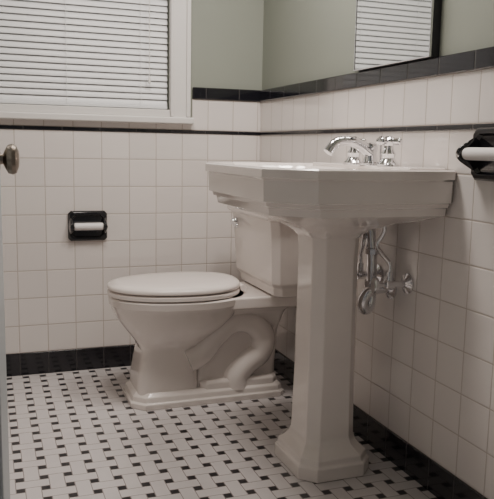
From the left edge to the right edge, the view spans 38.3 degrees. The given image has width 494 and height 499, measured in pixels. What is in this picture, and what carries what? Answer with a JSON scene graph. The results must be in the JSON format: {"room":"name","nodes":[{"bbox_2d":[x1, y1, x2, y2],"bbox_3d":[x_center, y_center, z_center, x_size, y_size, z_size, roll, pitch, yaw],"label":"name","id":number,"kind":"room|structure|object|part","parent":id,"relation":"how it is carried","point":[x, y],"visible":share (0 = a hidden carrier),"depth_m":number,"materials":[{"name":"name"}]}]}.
{"room":"bathroom","nodes":[
{"label":"bathroom","id":0,"kind":"room"},
{"bbox_2d":[0,144,19,498],"bbox_3d":[-0.346,-0.220,0.924,0.049,2.040,0.766,-1,8,-13],"label":"door","id":1,"kind":"structure","parent":0,"point":[4,442],"depth_m":1.29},
{"bbox_3d":[-0.418,-0.158,1.245,0.038,0.054,0.054,-2,9,-20],"label":"knob","id":2,"kind":"part","parent":1,"relation":"part of","materials":[{"name":"silver metal"}]},
{"bbox_2d":[167,0,263,124],"bbox_3d":[-0.854,-0.689,2.858,2.103,2.420,0.112,-2,9,-20],"label":"wall","id":3,"kind":"structure","parent":0,"point":[227,35],"depth_m":3.05,"materials":[{"name":"green paint"}]},
{"bbox_2d":[6,344,134,376],"bbox_3d":[-0.854,0.471,2.965,1.903,0.094,0.014,-2,9,-20],"label":"baseboard","id":4,"kind":"structure","parent":3,"relation":"attached to","point":[18,364],"depth_m":3.00,"materials":[{"name":"black tile"}]},
{"bbox_2d":[1,0,165,105],"bbox_3d":[-0.741,-1.027,2.867,0.842,0.949,0.040,-2,9,-20],"label":"window","id":5,"kind":"structure","parent":3,"relation":"in","point":[25,0],"depth_m":2.92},
{"bbox_2d":[0,0,166,109],"bbox_3d":[-0.718,-1.034,2.803,0.830,0.917,0.052,-2,9,-20],"label":"window blind","id":6,"kind":"object","parent":5,"relation":"attached to","point":[42,81],"visible":1,"depth_m":2.87,"materials":[{"name":"white paint"}]},
{"bbox_3d":[-0.716,-1.023,2.798,0.002,0.877,0.002,8,11,39],"label":"ladder cord","id":7,"kind":"part","parent":6,"relation":"part of","materials":[{"name":"white fabric"}]},
{"bbox_3d":[-0.729,-0.588,2.875,0.830,0.014,0.024,-2,9,-20],"label":"rail","id":8,"kind":"part","parent":6,"relation":"part of","materials":[{"name":"white plastic"}]},
{"bbox_3d":[-0.397,-1.092,2.893,0.003,0.755,0.005,-2,9,-20],"label":"pull cord","id":9,"kind":"part","parent":6,"relation":"part of","materials":[{"name":"white paint"}]},
{"bbox_3d":[-0.741,-1.027,2.867,0.842,0.949,0.040,-2,9,-20],"label":"sash","id":10,"kind":"part","parent":5,"relation":"part of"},
{"bbox_2d":[0,104,193,123],"bbox_3d":[-0.734,-0.552,2.889,1.042,0.058,0.136,-2,9,-20],"label":"window sill","id":11,"kind":"structure","parent":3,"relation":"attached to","point":[3,114],"depth_m":2.87,"materials":[{"name":"white paint"}]},
{"bbox_3d":[-0.721,-0.560,2.853,0.842,0.030,0.014,-2,9,-20],"label":"bottom strip","id":12,"kind":"part","parent":11,"relation":"part of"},
{"bbox_2d":[0,125,259,134],"bbox_3d":[-0.837,-0.484,2.829,1.903,0.015,0.012,-2,9,-20],"label":"trim","id":13,"kind":"structure","parent":3,"relation":"attached to","point":[1,126],"depth_m":2.94,"materials":[{"name":"black tile"}]},
{"bbox_2d":[0,129,259,353],"bbox_3d":[-0.846,-0.026,2.896,1.903,0.910,0.008,-2,9,-20],"label":"tile","id":14,"kind":"structure","parent":3,"relation":"attached to","point":[163,215],"depth_m":2.98,"materials":[{"name":"white tile"}]},
{"bbox_2d":[68,210,107,240],"bbox_3d":[-0.652,-0.095,2.925,0.160,0.125,0.052,-2,9,-20],"label":"toilet paper holder","id":15,"kind":"object","parent":14,"relation":"attached to","point":[82,225],"visible":1,"depth_m":2.93,"materials":[{"name":"black ceramic"}]},
{"bbox_3d":[-0.715,-0.093,2.900,0.022,0.090,0.049,-2,9,-20],"label":"arm","id":16,"kind":"part","parent":15,"relation":"part of","materials":[{"name":"black ceramic"}]},
{"bbox_3d":[-0.589,-0.097,2.946,0.022,0.090,0.049,-2,9,-20],"label":"arm","id":17,"kind":"part","parent":15,"relation":"part of","materials":[{"name":"black ceramic"}]},
{"bbox_2d":[0,99,260,131],"bbox_3d":[-0.836,-0.556,2.820,1.903,0.131,0.008,-2,9,-20],"label":"tile","id":18,"kind":"structure","parent":3,"relation":"attached to","point":[208,115],"depth_m":3.06,"materials":[{"name":"white tile"}]},
{"bbox_2d":[169,0,190,116],"bbox_3d":[-0.711,-1.056,2.782,1.012,1.037,0.026,-2,9,-20],"label":"window frame","id":19,"kind":"structure","parent":3,"relation":"attached to","point":[180,6],"depth_m":2.97,"materials":[{"name":"white paint"}]},
{"bbox_2d":[192,87,259,101],"bbox_3d":[-0.086,-0.670,3.077,0.311,0.050,0.016,-2,9,-20],"label":"trim","id":20,"kind":"structure","parent":3,"relation":"attached to","point":[197,92],"depth_m":3.07,"materials":[{"name":"black tile"}]},
{"bbox_2d":[7,366,437,498],"bbox_3d":[-0.153,0.852,1.084,2.103,0.100,4.280,-2,9,-20],"label":"floor","id":21,"kind":"structure","parent":0,"point":[72,434],"depth_m":2.24,"materials":[{"name":"white tile"}]},
{"bbox_2d":[107,206,298,410],"bbox_3d":[-0.163,0.193,2.726,0.736,0.738,0.502,-2,9,-20],"label":"toilet","id":22,"kind":"object","parent":21,"relation":"on","point":[201,338],"visible":0.86,"depth_m":2.62,"materials":[{"name":"ceramic"}]},
{"bbox_3d":[-0.274,0.151,2.678,0.495,0.020,0.379,-2,9,-20],"label":"seat","id":23,"kind":"part","parent":22,"relation":"part of","materials":[{"name":"plastic"}]},
{"bbox_3d":[-0.274,0.123,2.674,0.496,0.030,0.381,-2,9,-20],"label":"lid","id":24,"kind":"part","parent":22,"relation":"part of","materials":[{"name":"plastic"}]},
{"bbox_3d":[-0.266,0.340,2.710,0.516,0.358,0.380,-2,9,-20],"label":"bowl","id":25,"kind":"part","parent":22,"relation":"part of","materials":[{"name":"ceramic"}]},
{"bbox_3d":[-0.049,-0.103,2.858,0.022,0.029,0.082,-2,9,-20],"label":"lever arm","id":26,"kind":"part","parent":22,"relation":"part of","materials":[{"name":"silver metal"}]},
{"bbox_3d":[0.092,-0.157,2.768,0.206,0.048,0.502,-2,9,-20],"label":"tank lid","id":27,"kind":"part","parent":22,"relation":"part of","materials":[{"name":"ceramic"}]},
{"bbox_3d":[0.097,0.009,2.795,0.189,0.287,0.469,-2,9,-20],"label":"tank","id":28,"kind":"part","parent":22,"relation":"part of","materials":[{"name":"ceramic"}]},
{"bbox_2d":[205,162,455,482],"bbox_3d":[0.183,0.200,2.134,0.507,0.906,0.690,-2,9,-20],"label":"pedestal sink","id":29,"kind":"object","parent":21,"relation":"on","point":[329,206],"visible":0.99,"depth_m":2.03,"materials":[{"name":"ceramic"}]},
{"bbox_2d":[205,162,455,238],"bbox_3d":[0.190,-0.145,2.084,0.507,0.202,0.690,-2,9,-20],"label":"basin","id":30,"kind":"object","parent":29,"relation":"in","point":[317,200],"depth_m":1.81,"materials":[{"name":"ceramic"}]},
{"bbox_2d":[324,135,402,165],"bbox_3d":[0.312,-0.290,2.070,0.192,0.086,0.278,-2,9,-20],"label":"faucet","id":31,"kind":"object","parent":29,"relation":"on","point":[358,146],"visible":1,"depth_m":2.05,"materials":[{"name":"silver metal"}]},
{"bbox_3d":[0.298,-0.296,2.064,0.163,0.065,0.036,-2,9,-20],"label":"spout","id":32,"kind":"part","parent":31,"relation":"part of","materials":[{"name":"silver metal"}]},
{"bbox_3d":[0.329,-0.305,2.182,0.062,0.085,0.062,-2,9,-20],"label":"handle","id":33,"kind":"part","parent":31,"relation":"part of","materials":[{"name":"silver metal"}]},
{"bbox_3d":[0.363,-0.282,2.091,0.060,0.066,0.060,-2,9,-20],"label":"spout","id":34,"kind":"part","parent":31,"relation":"part of","materials":[{"name":"silver metal"}]},
{"bbox_3d":[0.396,-0.293,2.101,0.014,0.086,0.014,-2,9,-20],"label":"lift rod","id":35,"kind":"part","parent":31,"relation":"part of","materials":[{"name":"silver metal"}]},
{"bbox_3d":[0.398,-0.277,1.996,0.062,0.085,0.062,-2,9,-20],"label":"handle","id":36,"kind":"part","parent":31,"relation":"part of","materials":[{"name":"silver metal"}]},
{"bbox_2d":[357,226,413,314],"bbox_3d":[0.387,0.046,2.132,0.116,0.314,0.230,-2,9,-20],"label":"pipe","id":37,"kind":"object","parent":29,"relation":"attached to","point":[366,301],"visible":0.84,"depth_m":2.15,"materials":[{"name":"silver metal"}]},
{"bbox_2d":[357,262,363,270],"bbox_3d":[0.352,0.059,2.213,0.020,0.038,0.020,-2,9,-20],"label":"supply pipe","id":38,"kind":"object","parent":37,"relation":"attached to","point":[360,265],"depth_m":2.20,"materials":[{"name":"silver metal"}]},
{"bbox_3d":[0.382,0.062,2.159,0.102,0.274,0.072,-2,9,-20],"label":"trap arm","id":39,"kind":"part","parent":37,"relation":"part of","materials":[{"name":"silver metal"}]},
{"bbox_3d":[0.368,0.103,2.042,0.015,0.048,0.028,-2,9,-20],"label":"valve handle","id":40,"kind":"part","parent":37,"relation":"part of","materials":[{"name":"silver metal"}]},
{"bbox_2d":[386,271,392,280],"bbox_3d":[0.411,0.083,2.055,0.020,0.038,0.020,-2,9,-20],"label":"supply pipe","id":41,"kind":"object","parent":37,"relation":"attached to","point":[389,274],"depth_m":2.05,"materials":[{"name":"silver metal"}]},
{"bbox_2d":[262,0,493,89],"bbox_3d":[0.547,-0.539,2.000,0.112,2.420,2.488,-2,9,-20],"label":"wall","id":42,"kind":"structure","parent":0,"point":[304,40],"depth_m":2.56,"materials":[{"name":"green paint"}]},
{"bbox_2d":[259,130,493,498],"bbox_3d":[0.461,0.110,2.120,0.008,0.910,2.388,-2,9,-20],"label":"tile","id":43,"kind":"structure","parent":42,"relation":"attached to","point":[424,357],"depth_m":1.96,"materials":[{"name":"white tile"}]},
{"bbox_2d":[456,127,493,181],"bbox_3d":[0.570,-0.226,1.685,0.062,0.130,0.170,-2,9,-20],"label":"toilet paper holder","id":44,"kind":"object","parent":43,"relation":"attached to","point":[477,153],"visible":1,"depth_m":1.73,"materials":[{"name":"black ceramic"}]},
{"bbox_3d":[0.544,-0.236,1.752,0.059,0.094,0.022,-2,9,-20],"label":"arm","id":45,"kind":"part","parent":44,"relation":"part of","materials":[{"name":"black ceramic"}]},
{"bbox_3d":[0.592,-0.227,1.694,0.015,0.130,0.170,-2,9,-20],"label":"plate","id":46,"kind":"part","parent":44,"relation":"part of","materials":[{"name":"black ceramic"}]},
{"bbox_2d":[260,68,493,131],"bbox_3d":[0.471,-0.420,2.044,0.008,0.131,2.388,-2,9,-20],"label":"tile","id":47,"kind":"structure","parent":42,"relation":"attached to","point":[464,97],"depth_m":2.12,"materials":[{"name":"white tile"}]},
{"bbox_2d":[260,46,493,101],"bbox_3d":[0.471,-0.508,2.022,0.016,0.050,2.372,-2,9,-20],"label":"trim","id":48,"kind":"structure","parent":42,"relation":"attached to","point":[479,59],"depth_m":2.10,"materials":[{"name":"black tile"}]},
{"bbox_2d":[260,123,493,134],"bbox_3d":[0.470,-0.347,2.048,0.012,0.015,2.376,-2,9,-20],"label":"trim","id":49,"kind":"structure","parent":42,"relation":"attached to","point":[460,126],"depth_m":2.14,"materials":[{"name":"black tile"}]},
{"bbox_2d":[274,349,486,498],"bbox_3d":[0.451,0.608,2.183,0.014,0.094,2.374,-2,9,-20],"label":"baseboard","id":50,"kind":"structure","parent":42,"relation":"attached to","point":[433,477],"depth_m":2.12,"materials":[{"name":"black tile"}]},
{"bbox_2d":[354,0,441,71],"bbox_3d":[0.437,-0.874,2.061,0.031,0.660,0.420,-2,9,-20],"label":"mirror","id":51,"kind":"object","parent":42,"relation":"attached to","point":[387,32],"visible":0.99,"depth_m":2.06,"materials":[{"name":"mirror"}]}
]}

